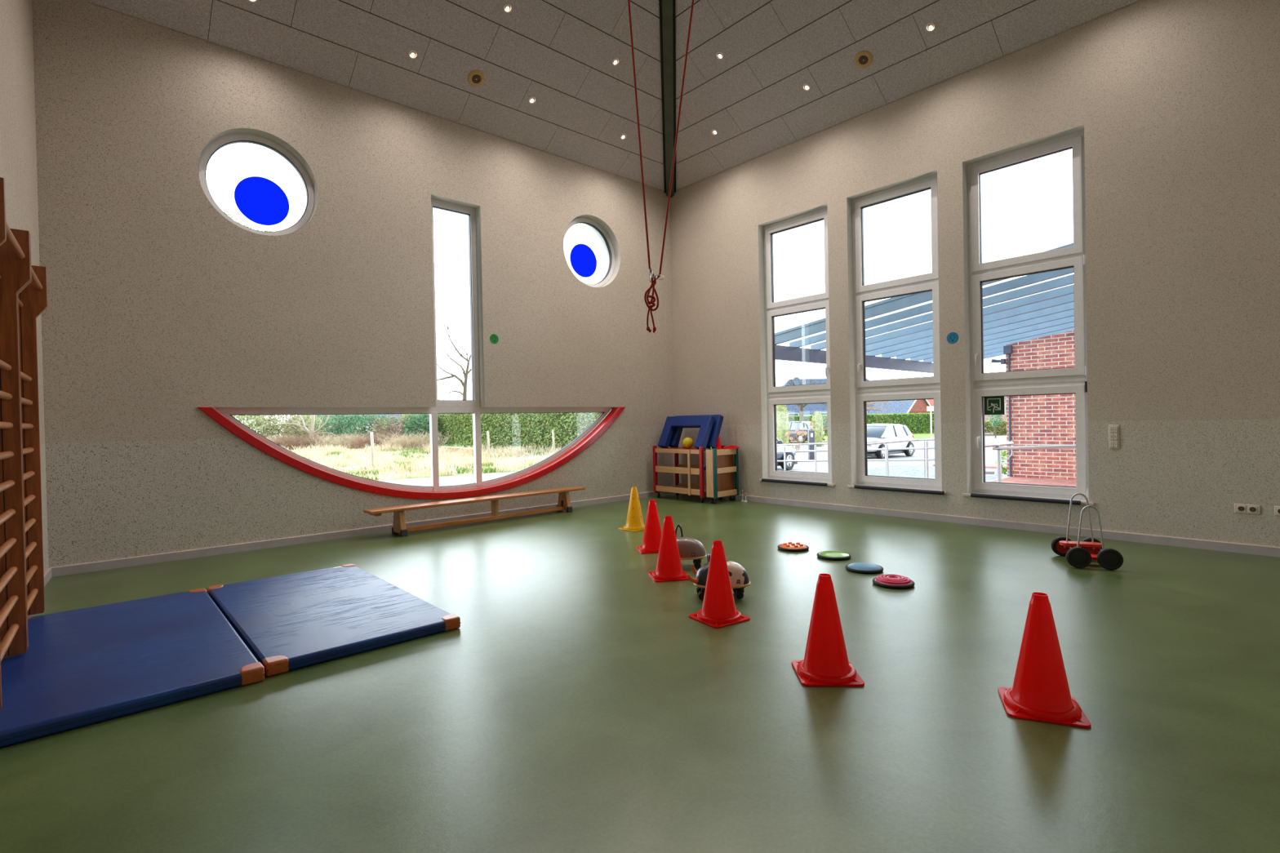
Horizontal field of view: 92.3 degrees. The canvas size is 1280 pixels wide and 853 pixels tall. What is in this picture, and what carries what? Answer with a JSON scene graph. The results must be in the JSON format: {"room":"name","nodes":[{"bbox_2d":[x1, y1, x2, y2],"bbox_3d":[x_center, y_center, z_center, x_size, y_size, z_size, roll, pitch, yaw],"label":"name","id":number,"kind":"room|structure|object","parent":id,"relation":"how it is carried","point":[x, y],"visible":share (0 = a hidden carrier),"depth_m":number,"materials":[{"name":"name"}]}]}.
{"room":"sports hall","nodes":[
{"label":"sports hall","id":0,"kind":"room"},
{"bbox_2d":[0,0,48,573],"bbox_3d":[-2.857,-1.419,2.055,0.299,5.450,8.143,-2,1,-38],"label":"wall","id":1,"kind":"structure","parent":0,"point":[18,150],"depth_m":4.79,"materials":[{"name":"paint"}]},
{"bbox_2d":[0,177,31,710],"bbox_3d":[-3.092,0.080,2.910,0.261,2.275,0.952,-2,1,-40],"label":"wall bars","id":2,"kind":"object","parent":1,"relation":"attached to","point":[15,244],"visible":1,"depth_m":3.27,"materials":[{"name":"brown wood"}]},
{"bbox_2d":[17,232,47,647],"bbox_3d":[-3.704,0.085,3.639,0.261,2.275,0.952,-2,1,-40],"label":"wall bars","id":3,"kind":"object","parent":1,"relation":"attached to","point":[32,299],"visible":0.49,"depth_m":4.00,"materials":[{"name":"brown wood"}]},
{"bbox_2d":[44,567,51,586],"bbox_3d":[-2.683,1.260,2.202,0.020,0.083,8.100,-2,1,-38],"label":"baseboard","id":4,"kind":"structure","parent":1,"relation":"attached to","point":[47,575],"depth_m":5.21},
{"bbox_2d":[31,0,675,567],"bbox_3d":[-2.441,-1.487,8.118,8.490,5.450,0.360,-2,1,-42],"label":"wall","id":5,"kind":"structure","parent":0,"point":[162,308],"depth_m":6.53,"materials":[{"name":"paint"}]},
{"bbox_2d":[197,133,315,235],"bbox_3d":[-4.103,-2.575,6.618,1.104,1.104,0.082,-2,1,-42],"label":"window","id":6,"kind":"structure","parent":5,"relation":"in","point":[260,199],"depth_m":6.63,"materials":[{"name":"plastic"}]},
{"bbox_2d":[48,491,675,577],"bbox_3d":[-2.275,1.195,7.991,7.806,0.083,0.020,-2,1,-42],"label":"baseboard","id":7,"kind":"structure","parent":5,"relation":"attached to","point":[205,552],"depth_m":6.49,"materials":[{"name":"wood"}]},
{"bbox_2d":[197,406,625,499],"bbox_3d":[-2.372,0.333,8.050,5.620,1.190,0.232,-2,1,-42],"label":"window","id":8,"kind":"structure","parent":5,"relation":"in","point":[223,416],"depth_m":7.86,"materials":[{"name":"plastic"}]},
{"bbox_2d":[431,198,479,406],"bbox_3d":[-2.464,-1.594,8.092,0.675,2.665,0.070,-2,1,-42],"label":"window","id":9,"kind":"structure","parent":5,"relation":"in","point":[470,212],"depth_m":8.25,"materials":[{"name":"plastic"}]},
{"bbox_2d":[489,333,498,343],"bbox_3d":[-1.967,-1.183,8.298,0.132,0.132,0.002,-2,1,-42],"label":"sticker","id":10,"kind":"object","parent":5,"relation":"attached to","point":[494,339],"visible":1,"depth_m":8.30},
{"bbox_2d":[564,217,615,287],"bbox_3d":[-0.822,-2.689,9.570,1.104,1.104,0.082,-2,1,-42],"label":"window","id":11,"kind":"structure","parent":5,"relation":"in","point":[583,260],"depth_m":9.59,"materials":[{"name":"plastic"}]},
{"bbox_2d":[84,0,1138,190],"bbox_3d":[0.079,-5.298,4.740,8.815,2.814,8.517,-2,1,-42],"label":"ceiling","id":12,"kind":"structure","parent":0,"point":[561,54],"depth_m":7.43,"materials":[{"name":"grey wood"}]},
{"bbox_2d":[408,49,417,58],"bbox_3d":[-2.594,-4.260,7.026,0.104,0.075,0.090,-2,1,-42],"label":"ceiling spotlight","id":13,"kind":"object","parent":12,"relation":"attached to","point":[413,55],"visible":1,"depth_m":7.02,"materials":[{"name":"plastic"}]},
{"bbox_2d":[467,70,484,86],"bbox_3d":[-2.009,-4.271,7.542,0.210,0.116,0.180,-2,1,-42],"label":"ceiling speaker","id":14,"kind":"object","parent":12,"relation":"attached to","point":[474,76],"visible":1,"depth_m":7.53},
{"bbox_2d":[471,74,480,83],"bbox_3d":[-2.007,-4.266,7.540,0.114,0.060,0.097,-2,1,-42],"label":"grille","id":15,"kind":"object","parent":14,"relation":"attached to","point":[476,78],"depth_m":7.54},
{"bbox_2d":[503,3,511,13],"bbox_3d":[-1.503,-4.760,6.982,0.104,0.075,0.090,-2,1,-42],"label":"ceiling spotlight","id":16,"kind":"object","parent":12,"relation":"attached to","point":[508,6],"visible":1,"depth_m":6.98,"materials":[{"name":"plastic"}]},
{"bbox_2d":[627,0,693,333],"bbox_3d":[0.278,-3.484,4.942,1.081,5.442,0.064,-1,1,2],"label":"rope","id":17,"kind":"object","parent":12,"relation":"hanging from","point":[651,309],"visible":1,"depth_m":4.96,"materials":[{"name":"fabric"}]},
{"bbox_2d":[854,50,872,67],"bbox_3d":[2.661,-4.369,7.316,0.180,0.116,0.210,-2,1,-42],"label":"ceiling speaker","id":18,"kind":"object","parent":12,"relation":"attached to","point":[864,57],"visible":1,"depth_m":7.30},
{"bbox_2d":[858,55,868,64],"bbox_3d":[2.658,-4.365,7.314,0.097,0.060,0.114,-2,1,-42],"label":"grille","id":19,"kind":"object","parent":18,"relation":"attached to","point":[864,60],"depth_m":7.31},
{"bbox_2d":[925,22,935,31],"bbox_3d":[3.184,-4.383,6.737,0.090,0.075,0.104,-2,1,-42],"label":"ceiling spotlight","id":20,"kind":"object","parent":12,"relation":"attached to","point":[929,28],"visible":1,"depth_m":6.73,"materials":[{"name":"plastic"}]},
{"bbox_2d":[0,493,1279,852],"bbox_3d":[0.146,1.282,4.613,9.530,0.120,9.080,-2,1,-42],"label":"floor","id":21,"kind":"structure","parent":0,"point":[576,703],"depth_m":2.64,"materials":[{"name":"rubber"}]},
{"bbox_2d":[0,587,265,747],"bbox_3d":[-2.969,1.257,3.521,1.035,0.072,2.104,-2,1,-42],"label":"mat","id":22,"kind":"object","parent":21,"relation":"on","point":[79,668],"visible":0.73,"depth_m":3.16,"materials":[{"name":"leather"}]},
{"bbox_2d":[206,563,460,676],"bbox_3d":[-2.202,1.235,4.247,1.052,0.072,2.089,-2,1,-42],"label":"mat","id":23,"kind":"object","parent":21,"relation":"on","point":[290,622],"visible":0.93,"depth_m":3.90,"materials":[{"name":"leather"}]},
{"bbox_2d":[363,486,585,537],"bbox_3d":[-1.954,1.069,7.890,3.000,0.325,0.290,-2,1,-43],"label":"bench","id":24,"kind":"object","parent":21,"relation":"on","point":[399,526],"visible":1,"depth_m":7.70,"materials":[{"name":"brown wood"}]},
{"bbox_2d":[617,486,644,531],"bbox_3d":[-0.063,0.955,7.212,0.295,0.489,0.295,-2,1,-44],"label":"traffic cone","id":25,"kind":"object","parent":21,"relation":"on","point":[634,521],"visible":0.91,"depth_m":7.15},
{"bbox_2d":[635,499,662,554],"bbox_3d":[0.125,0.963,6.009,0.295,0.489,0.295,-1,1,-11],"label":"traffic cone","id":26,"kind":"object","parent":21,"relation":"on","point":[652,531],"visible":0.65,"depth_m":5.94,"materials":[{"name":"plastic"}]},
{"bbox_2d":[648,515,688,582],"bbox_3d":[0.233,0.971,4.976,0.295,0.489,0.295,-1,1,-10],"label":"traffic cone","id":27,"kind":"object","parent":21,"relation":"on","point":[668,566],"visible":0.98,"depth_m":4.91,"materials":[{"name":"plastic"}]},
{"bbox_2d":[653,445,724,502],"bbox_3d":[0.774,0.730,9.815,0.566,0.854,1.072,-2,1,-42],"label":"trolley","id":28,"kind":"object","parent":21,"relation":"on","point":[690,489],"visible":0.73,"depth_m":9.70,"materials":[{"name":"brown wood"}]},
{"bbox_2d":[657,415,715,448],"bbox_3d":[0.724,0.091,9.783,0.316,0.516,0.980,-2,1,-42],"label":"arch","id":29,"kind":"object","parent":28,"relation":"on","point":[705,423],"visible":0.98,"depth_m":9.73,"materials":[{"name":"leather"}]},
{"bbox_2d":[682,437,693,448],"bbox_3d":[0.759,0.259,9.732,0.176,0.176,0.176,-2,1,-42],"label":"ball","id":30,"kind":"object","parent":28,"relation":"on","point":[687,442],"visible":1,"depth_m":9.67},
{"bbox_2d":[668,414,724,448],"bbox_3d":[0.878,0.081,9.854,0.293,0.524,0.980,-2,1,-42],"label":"arch","id":31,"kind":"object","parent":28,"relation":"on","point":[713,440],"visible":0.51,"depth_m":9.54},
{"bbox_2d":[675,524,706,568],"bbox_3d":[0.372,1.035,5.303,0.411,0.351,0.265,-1,1,0],"label":"toy","id":32,"kind":"object","parent":21,"relation":"on","point":[690,548],"visible":0.54,"depth_m":5.22,"materials":[{"name":"brown plastic"}]},
{"bbox_2d":[687,553,750,599],"bbox_3d":[0.573,1.073,4.402,0.427,0.283,0.284,-1,1,16],"label":"toy","id":33,"kind":"object","parent":21,"relation":"on","point":[739,577],"visible":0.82,"depth_m":4.32,"materials":[{"name":"beige plastic"}]},
{"bbox_2d":[688,540,750,628],"bbox_3d":[0.499,0.976,3.918,0.295,0.489,0.295,-2,1,-33],"label":"traffic cone","id":34,"kind":"object","parent":21,"relation":"on","point":[718,610],"visible":1,"depth_m":3.85,"materials":[{"name":"plastic"}]},
{"bbox_2d":[705,448,738,503],"bbox_3d":[1.256,0.738,9.355,0.556,0.829,0.182,-2,1,-42],"label":"trolley","id":35,"kind":"object","parent":21,"relation":"on","point":[721,468],"visible":0.94,"depth_m":9.29,"materials":[{"name":"brown wood"}]},
{"bbox_2d":[777,542,808,551],"bbox_3d":[1.480,1.156,5.941,0.296,0.052,0.296,-1,1,-8],"label":"disc","id":36,"kind":"object","parent":21,"relation":"on","point":[792,547],"visible":1,"depth_m":5.87,"materials":[{"name":"plastic"}]},
{"bbox_2d":[791,573,864,686],"bbox_3d":[0.916,0.977,3.035,0.295,0.489,0.295,-1,1,3],"label":"traffic cone","id":37,"kind":"object","parent":21,"relation":"on","point":[825,663],"visible":1,"depth_m":2.97,"materials":[{"name":"plastic"}]},
{"bbox_2d":[817,551,851,559],"bbox_3d":[1.752,1.165,5.558,0.296,0.029,0.296,-1,1,22],"label":"disc","id":38,"kind":"object","parent":21,"relation":"on","point":[828,555],"visible":1,"depth_m":5.52,"materials":[{"name":"plastic"}]},
{"bbox_2d":[845,562,883,573],"bbox_3d":[1.852,1.160,5.078,0.296,0.045,0.296,-1,1,26],"label":"disc","id":39,"kind":"object","parent":21,"relation":"on","point":[858,567],"visible":1,"depth_m":5.00,"materials":[{"name":"plastic"}]},
{"bbox_2d":[872,574,915,588],"bbox_3d":[1.907,1.159,4.629,0.296,0.055,0.296,-1,1,36],"label":"disc","id":40,"kind":"object","parent":21,"relation":"on","point":[891,581],"visible":1,"depth_m":4.55,"materials":[{"name":"plastic"}]},
{"bbox_2d":[997,591,1090,728],"bbox_3d":[1.724,0.965,2.646,0.295,0.489,0.295,-1,1,22],"label":"traffic cone","id":41,"kind":"object","parent":21,"relation":"on","point":[1040,691],"visible":1,"depth_m":2.58,"materials":[{"name":"plastic"}]},
{"bbox_2d":[1050,493,1123,570],"bbox_3d":[3.740,0.861,5.169,0.381,0.568,0.502,-1,1,21],"label":"roller","id":42,"kind":"object","parent":21,"relation":"on","point":[1079,554],"visible":1,"depth_m":5.01,"materials":[{"name":"rubber"}]},
{"bbox_2d":[670,0,1279,546],"bbox_3d":[3.502,-1.599,7.587,0.360,5.450,8.380,-2,1,-42],"label":"wall","id":43,"kind":"structure","parent":0,"point":[1175,103],"depth_m":6.06,"materials":[{"name":"paint"}]},
{"bbox_2d":[658,0,675,197],"bbox_3d":[0.361,-5.095,7.994,0.200,2.404,5.199,-1,1,3],"label":"beam","id":44,"kind":"structure","parent":43,"relation":"attached to","point":[667,7],"depth_m":8.59,"materials":[{"name":"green metal"}]},
{"bbox_2d":[759,207,835,486],"bbox_3d":[2.258,-1.106,8.851,0.240,3.838,1.250,-2,1,-42],"label":"window","id":45,"kind":"structure","parent":43,"relation":"in","point":[815,393],"depth_m":8.98,"materials":[{"name":"plastic"}]},
{"bbox_2d":[761,478,826,486],"bbox_3d":[2.187,0.797,8.793,0.046,0.046,1.070,-2,1,-42],"label":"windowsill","id":46,"kind":"structure","parent":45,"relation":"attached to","point":[762,479],"depth_m":8.75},
{"bbox_2d":[847,174,946,494],"bbox_3d":[3.226,-1.115,7.775,0.240,3.838,1.255,-2,1,-42],"label":"window","id":47,"kind":"structure","parent":43,"relation":"in","point":[927,387],"depth_m":7.84,"materials":[{"name":"plastic"}]},
{"bbox_2d":[853,484,944,494],"bbox_3d":[3.202,0.788,7.665,0.046,0.046,1.125,-2,1,-42],"label":"window sill","id":48,"kind":"structure","parent":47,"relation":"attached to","point":[857,486],"depth_m":7.61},
{"bbox_2d":[946,332,958,343],"bbox_3d":[3.646,-1.035,7.173,0.002,0.132,0.132,-2,1,-42],"label":"sticker","id":49,"kind":"object","parent":43,"relation":"attached to","point":[953,337],"visible":1,"depth_m":7.17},
{"bbox_2d":[679,492,1279,557],"bbox_3d":[3.314,1.088,7.598,0.020,0.083,8.080,-2,1,-42],"label":"baseboard","id":50,"kind":"structure","parent":43,"relation":"attached to","point":[1271,551],"depth_m":6.54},
{"bbox_2d":[962,129,1094,505],"bbox_3d":[4.190,-1.123,6.702,0.240,3.838,1.250,-2,1,-42],"label":"window","id":51,"kind":"structure","parent":43,"relation":"in","point":[1065,380],"depth_m":6.70,"materials":[{"name":"plastic"}]},
{"bbox_2d":[984,396,1004,414],"bbox_3d":[4.035,-0.237,7.004,0.006,0.206,0.206,-2,1,-42],"label":"exit sign","id":52,"kind":"object","parent":51,"relation":"attached to","point":[993,405],"visible":1,"depth_m":7.00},
{"bbox_2d":[970,493,1080,505],"bbox_3d":[4.128,0.780,6.635,0.046,0.046,1.035,-2,1,-42],"label":"window sill","id":53,"kind":"structure","parent":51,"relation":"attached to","point":[972,495],"depth_m":6.59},
{"bbox_2d":[1108,425,1119,448],"bbox_3d":[4.670,0.102,6.060,0.018,0.234,0.086,-2,1,-42],"label":"light switch panel","id":54,"kind":"object","parent":43,"relation":"attached to","point":[1113,430],"visible":1,"depth_m":6.06,"materials":[{"name":"beige plastic"}]},
{"bbox_2d":[1234,503,1260,514],"bbox_3d":[5.306,0.721,5.374,0.016,0.081,0.162,-2,1,-42],"label":"wall socket","id":55,"kind":"object","parent":43,"relation":"attached to","point":[1238,508],"visible":1,"depth_m":5.37,"materials":[{"name":"beige plastic"}]},
{"bbox_2d":[1274,506,1279,515],"bbox_3d":[5.445,0.720,5.220,0.016,0.081,0.081,-2,1,-42],"label":"wall socket","id":56,"kind":"object","parent":43,"relation":"attached to","point":[1277,508],"visible":1,"depth_m":5.23,"materials":[{"name":"beige plastic"}]},
{"label":"outside","id":57,"kind":"structure","parent":0,"visible":0},
{"bbox_2d":[789,433,934,442],"bbox_3d":[19.230,0.822,55.598,31.874,0.001,21.227,-2,1,-42],"label":"lawn","id":58,"kind":"structure","parent":57,"point":[916,436],"depth_m":50.14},
{"bbox_2d":[775,361,826,421],"bbox_3d":[12.622,-2.685,46.997,9.854,7.484,6.645,-1,1,-1],"label":"bare tree","id":59,"kind":"object","parent":58,"relation":"on","point":[801,406],"visible":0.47,"depth_m":46.86,"materials":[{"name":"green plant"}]},
{"bbox_2d":[788,412,933,435],"bbox_3d":[20.471,-0.172,58.498,17.633,2.093,1.336,-1,1,-3],"label":"hedge","id":60,"kind":"object","parent":58,"relation":"on","point":[917,423],"visible":0.34,"depth_m":58.24,"materials":[{"name":"plant"}]},
{"bbox_2d":[822,369,916,422],"bbox_3d":[18.739,-2.116,50.667,7.794,6.665,6.746,-1,1,18],"label":"bare tree","id":61,"kind":"object","parent":58,"relation":"on","point":[883,402],"visible":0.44,"depth_m":50.26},
{"bbox_2d":[868,399,933,413],"bbox_3d":[27.305,-1.469,64.323,4.080,4.130,5.660,-1,1,-20],"label":"annex","id":62,"kind":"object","parent":58,"relation":"on","point":[910,406],"visible":0.3,"depth_m":62.34,"materials":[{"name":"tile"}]},
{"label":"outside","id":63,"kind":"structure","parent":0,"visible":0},
{"bbox_2d":[867,464,1007,481],"bbox_3d":[11.560,1.446,9.173,13.610,0.010,22.200,-2,1,-42],"label":"yard","id":64,"kind":"structure","parent":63,"point":[897,470],"depth_m":19.08,"materials":[{"name":"concrete"}]},
{"bbox_2d":[777,438,934,478],"bbox_3d":[3.496,0.899,14.838,0.046,1.311,7.602,-2,1,-42],"label":"ramp railing","id":65,"kind":"object","parent":64,"relation":"on","point":[926,447],"visible":0.3,"depth_m":13.06,"materials":[{"name":"metal"}]},
{"bbox_2d":[866,439,925,478],"bbox_3d":[5.264,0.908,12.124,3.200,1.277,0.035,-2,1,-42],"label":"ramp railing","id":66,"kind":"object","parent":64,"relation":"on","point":[913,440],"visible":0.46,"depth_m":11.72,"materials":[{"name":"metal"}]},
{"bbox_2d":[774,242,1074,373],"bbox_3d":[7.290,-0.537,11.247,8.900,4.104,6.470,-2,1,-42],"label":"canopy roof","id":67,"kind":"object","parent":64,"relation":"on","point":[1049,313],"visible":0.38,"depth_m":11.03,"materials":[{"name":"metal"}]},
{"bbox_2d":[995,445,1007,474],"bbox_3d":[10.085,0.921,17.002,0.439,0.812,0.463,-2,1,-42],"label":"round bush","id":68,"kind":"object","parent":64,"relation":"on","point":[1004,453],"visible":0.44,"depth_m":16.98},
{"bbox_2d":[991,330,1076,479],"bbox_3d":[13.612,-0.551,12.710,7.144,3.852,9.261,-2,1,-42],"label":"brick wall","id":69,"kind":"structure","parent":64,"relation":"on","point":[1033,420],"depth_m":13.16,"materials":[{"name":"brick"}]},
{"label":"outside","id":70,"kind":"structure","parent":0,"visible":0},
{"bbox_2d":[300,444,535,480],"bbox_3d":[-53.735,2.467,37.382,90.000,0.001,112.520,-2,1,-42],"label":"ground","id":71,"kind":"structure","parent":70,"point":[362,454],"depth_m":22.78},
{"bbox_2d":[223,209,272,231],"bbox_3d":[-21.848,-4.451,30.903,5.415,12.711,4.506,-2,1,-42],"label":"leafy tree","id":72,"kind":"object","parent":71,"relation":"on","point":[228,212],"visible":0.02,"depth_m":30.81,"materials":[{"name":"green plant"}]},
{"bbox_2d":[231,415,286,440],"bbox_3d":[-32.262,0.266,50.000,6.332,3.640,5.035,-1,1,-13],"label":"shrub","id":73,"kind":"object","parent":71,"relation":"on","point":[241,418],"visible":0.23,"depth_m":49.77,"materials":[{"name":"green plant"}]},
{"bbox_2d":[252,414,327,448],"bbox_3d":[-29.566,0.204,52.001,6.119,3.527,4.626,-1,1,-28],"label":"shrub","id":74,"kind":"object","parent":71,"relation":"on","point":[287,431],"visible":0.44,"depth_m":51.31,"materials":[{"name":"green plant"}]},
{"bbox_2d":[266,432,332,450],"bbox_3d":[-26.889,1.060,48.106,4.616,1.578,5.673,-1,1,20],"label":"bramble patch","id":75,"kind":"object","parent":71,"relation":"on","point":[291,442],"visible":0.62,"depth_m":47.54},
{"bbox_2d":[245,414,363,446],"bbox_3d":[-27.045,-1.193,50.279,10.796,8.327,6.449,-1,1,-10],"label":"bare tree","id":76,"kind":"object","parent":71,"relation":"on","point":[311,430],"visible":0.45,"depth_m":49.67,"materials":[{"name":"plant"}]},
{"bbox_2d":[281,414,368,446],"bbox_3d":[-28.492,0.254,56.131,6.977,3.332,5.261,-1,1,-18],"label":"shrub","id":77,"kind":"object","parent":71,"relation":"on","point":[318,415],"visible":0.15,"depth_m":55.24,"materials":[{"name":"green plant"}]},
{"bbox_2d":[284,414,373,436],"bbox_3d":[-43.660,-0.321,91.946,14.800,4.100,9.880,-1,1,6],"label":"house","id":78,"kind":"structure","parent":71,"relation":"on","point":[296,415],"depth_m":89.11,"materials":[{"name":"brown tile"}]},
{"bbox_2d":[308,431,375,448],"bbox_3d":[-23.605,0.993,49.277,4.607,1.557,5.269,-1,1,21],"label":"bramble patch","id":79,"kind":"object","parent":71,"relation":"on","point":[336,442],"visible":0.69,"depth_m":48.36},
{"bbox_2d":[338,465,369,471],"bbox_3d":[-11.496,1.692,25.014,0.500,0.120,1.800,-1,1,19],"label":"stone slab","id":80,"kind":"object","parent":71,"relation":"on","point":[347,468],"visible":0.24,"depth_m":24.48,"materials":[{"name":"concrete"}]},
{"bbox_2d":[318,413,404,447],"bbox_3d":[-23.798,0.238,53.015,5.052,3.234,6.702,-1,1,21],"label":"shrub","id":81,"kind":"object","parent":71,"relation":"on","point":[350,418],"visible":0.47,"depth_m":51.75,"materials":[{"name":"green plant"}]},
{"bbox_2d":[369,431,375,467],"bbox_3d":[-10.111,0.973,23.285,0.164,1.539,0.122,-2,1,-42],"label":"fence post","id":82,"kind":"object","parent":71,"relation":"on","point":[372,443],"visible":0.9,"depth_m":23.23,"materials":[{"name":"brown wood"}]},
{"bbox_2d":[339,427,405,448],"bbox_3d":[-20.412,0.905,48.588,5.999,1.620,3.931,-2,1,-42],"label":"bramble patch","id":83,"kind":"object","parent":71,"relation":"on","point":[362,442],"visible":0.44,"depth_m":47.64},
{"bbox_2d":[368,413,415,433],"bbox_3d":[-26.846,-0.450,83.948,16.800,3.850,9.880,-1,1,-6],"label":"house","id":84,"kind":"structure","parent":71,"relation":"on","point":[390,415],"depth_m":81.24,"materials":[{"name":"tile"}]},
{"bbox_2d":[368,413,426,444],"bbox_3d":[-20.281,0.083,52.164,5.426,3.335,6.495,-1,1,17],"label":"shrub","id":85,"kind":"object","parent":71,"relation":"on","point":[386,423],"visible":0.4,"depth_m":51.21,"materials":[{"name":"green plant"}]},
{"bbox_2d":[373,428,448,448],"bbox_3d":[-16.942,0.878,45.961,6.386,1.591,4.644,-2,1,-42],"label":"bramble patch","id":86,"kind":"object","parent":71,"relation":"on","point":[406,442],"visible":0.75,"depth_m":45.49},
{"bbox_2d":[293,447,544,479],"bbox_3d":[-14.222,1.621,32.674,17.418,0.218,28.160,-2,1,-42],"label":"grass","id":87,"kind":"structure","parent":71,"relation":"on","point":[486,470],"depth_m":25.12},
{"bbox_2d":[401,413,443,445],"bbox_3d":[-17.097,0.271,49.320,3.200,3.028,4.063,-1,1,15],"label":"bush","id":88,"kind":"object","parent":71,"relation":"on","point":[414,422],"visible":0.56,"depth_m":48.23,"materials":[{"name":"green plant"}]},
{"bbox_2d":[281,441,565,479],"bbox_3d":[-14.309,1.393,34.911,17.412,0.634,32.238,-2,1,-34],"label":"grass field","id":89,"kind":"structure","parent":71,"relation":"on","point":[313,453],"depth_m":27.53,"materials":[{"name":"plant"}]},
{"bbox_2d":[435,290,471,444],"bbox_3d":[-13.441,-4.884,46.384,10.757,12.926,6.854,-1,1,5],"label":"bare tree","id":90,"kind":"object","parent":71,"relation":"on","point":[467,371],"visible":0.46,"depth_m":45.93,"materials":[{"name":"brown plant"}]},
{"bbox_2d":[486,431,490,460],"bbox_3d":[-7.293,0.915,29.657,0.164,1.418,0.122,-2,1,-42],"label":"fence post","id":91,"kind":"object","parent":71,"relation":"on","point":[487,432],"visible":0.94,"depth_m":29.60,"materials":[{"name":"brown wood"}]},
{"bbox_2d":[400,412,601,452],"bbox_3d":[-11.027,0.123,44.229,2.194,2.923,33.696,-2,1,-39],"label":"clipped hedge","id":92,"kind":"object","parent":71,"relation":"on","point":[516,429],"visible":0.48,"depth_m":39.04,"materials":[{"name":"green plant"}]},
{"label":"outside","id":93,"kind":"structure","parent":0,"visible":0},
{"bbox_2d":[379,471,528,486],"bbox_3d":[-12.840,1.918,9.849,34.000,0.001,16.160,-2,1,-42],"label":"paved path","id":94,"kind":"structure","parent":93,"point":[460,479],"depth_m":19.44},
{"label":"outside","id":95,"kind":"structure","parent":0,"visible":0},
{"bbox_2d":[483,435,1007,472],"bbox_3d":[23.043,0.855,47.614,82.110,0.001,80.000,-2,1,-42],"label":"ground","id":96,"kind":"structure","parent":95,"point":[990,454],"depth_m":26.27,"materials":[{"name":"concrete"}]},
{"bbox_2d":[776,404,789,446],"bbox_3d":[8.286,-0.021,36.001,0.919,2.619,0.916,-2,1,-42],"label":"yew","id":97,"kind":"object","parent":96,"relation":"on","point":[782,417],"visible":0.67,"depth_m":35.66,"materials":[{"name":"green plant"}]},
{"bbox_2d":[776,438,797,470],"bbox_3d":[3.509,0.772,20.566,4.119,1.507,2.033,-2,1,-42],"label":"car","id":98,"kind":"object","parent":96,"relation":"on","point":[789,455],"visible":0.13,"depth_m":20.65,"materials":[{"name":"white metal"}]},
{"bbox_2d":[780,421,813,453],"bbox_3d":[7.795,0.465,31.110,2.677,1.710,1.424,-1,1,-20],"label":"hydrangea","id":99,"kind":"object","parent":96,"relation":"on","point":[811,424],"visible":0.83,"depth_m":30.91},
{"bbox_2d":[788,421,825,443],"bbox_3d":[10.755,0.393,43.039,2.074,1.538,4.203,-2,1,-36],"label":"car","id":100,"kind":"object","parent":96,"relation":"on","point":[798,424],"visible":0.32,"depth_m":41.75,"materials":[{"name":"white metal"}]},
{"bbox_2d":[807,430,814,459],"bbox_3d":[7.020,0.773,25.205,0.220,1.220,0.225,-1,1,0],"label":"bollard","id":101,"kind":"object","parent":96,"relation":"on","point":[811,433],"visible":0.79,"depth_m":25.10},
{"bbox_2d":[811,411,823,446],"bbox_3d":[10.682,0.144,37.002,0.732,2.162,0.735,-2,1,-42],"label":"yew","id":102,"kind":"object","parent":96,"relation":"on","point":[817,420],"visible":0.85,"depth_m":36.74,"materials":[{"name":"green plant"}]},
{"bbox_2d":[782,377,875,415],"bbox_3d":[23.224,-2.761,75.889,17.800,6.647,8.970,-1,1,0],"label":"bungalow","id":103,"kind":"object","parent":96,"relation":"on","point":[793,410],"visible":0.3,"depth_m":72.52,"materials":[{"name":"tile"}]},
{"bbox_2d":[866,423,915,458],"bbox_3d":[10.122,0.608,26.245,3.993,1.461,1.971,-2,1,-42],"label":"car","id":104,"kind":"object","parent":96,"relation":"on","point":[875,432],"visible":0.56,"depth_m":25.74,"materials":[{"name":"white metal"}]},
{"bbox_2d":[926,405,933,443],"bbox_3d":[17.995,-0.110,38.000,0.482,2.300,0.083,-1,1,-5],"label":"sign post","id":105,"kind":"object","parent":96,"relation":"on","point":[931,409],"visible":0.89,"depth_m":37.98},
{"bbox_2d":[927,396,1006,420],"bbox_3d":[41.873,-3.047,79.935,11.800,6.400,9.880,-1,1,-11],"label":"brick house","id":106,"kind":"structure","parent":96,"relation":"on","point":[931,401],"depth_m":76.02,"materials":[{"name":"brick"}]},
{"bbox_2d":[987,414,1002,438],"bbox_3d":[25.427,-0.130,44.022,1.002,1.926,0.988,-2,1,-42],"label":"round bush","id":107,"kind":"object","parent":96,"relation":"on","point":[998,417],"visible":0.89,"depth_m":43.93,"materials":[{"name":"green plant"}]},
{"bbox_2d":[984,419,1006,435],"bbox_3d":[28.635,0.119,50.003,3.075,1.344,1.135,-1,1,0],"label":"hedge","id":108,"kind":"object","parent":96,"relation":"on","point":[1001,429],"visible":0.4,"depth_m":49.60,"materials":[{"name":"green plant"}]},
{"bbox_2d":[986,476,1076,486],"bbox_3d":[9.047,1.337,7.252,7.310,0.365,10.700,-2,1,-42],"label":"terrace","id":109,"kind":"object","parent":96,"relation":"on","point":[1067,482],"visible":0.16,"depth_m":12.62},
{"bbox_2d":[984,432,994,474],"bbox_3d":[4.793,0.840,8.607,0.042,1.501,0.300,-2,1,-42],"label":"ramp railing","id":110,"kind":"object","parent":109,"relation":"on","point":[985,433],"visible":0.23,"depth_m":8.52,"materials":[{"name":"metal"}]},
{"bbox_2d":[985,441,1075,482],"bbox_3d":[5.704,0.850,6.698,0.424,1.483,3.543,-2,1,-42],"label":"ramp railing","id":111,"kind":"object","parent":109,"relation":"on","point":[996,446],"visible":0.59,"depth_m":7.86,"materials":[{"name":"metal"}]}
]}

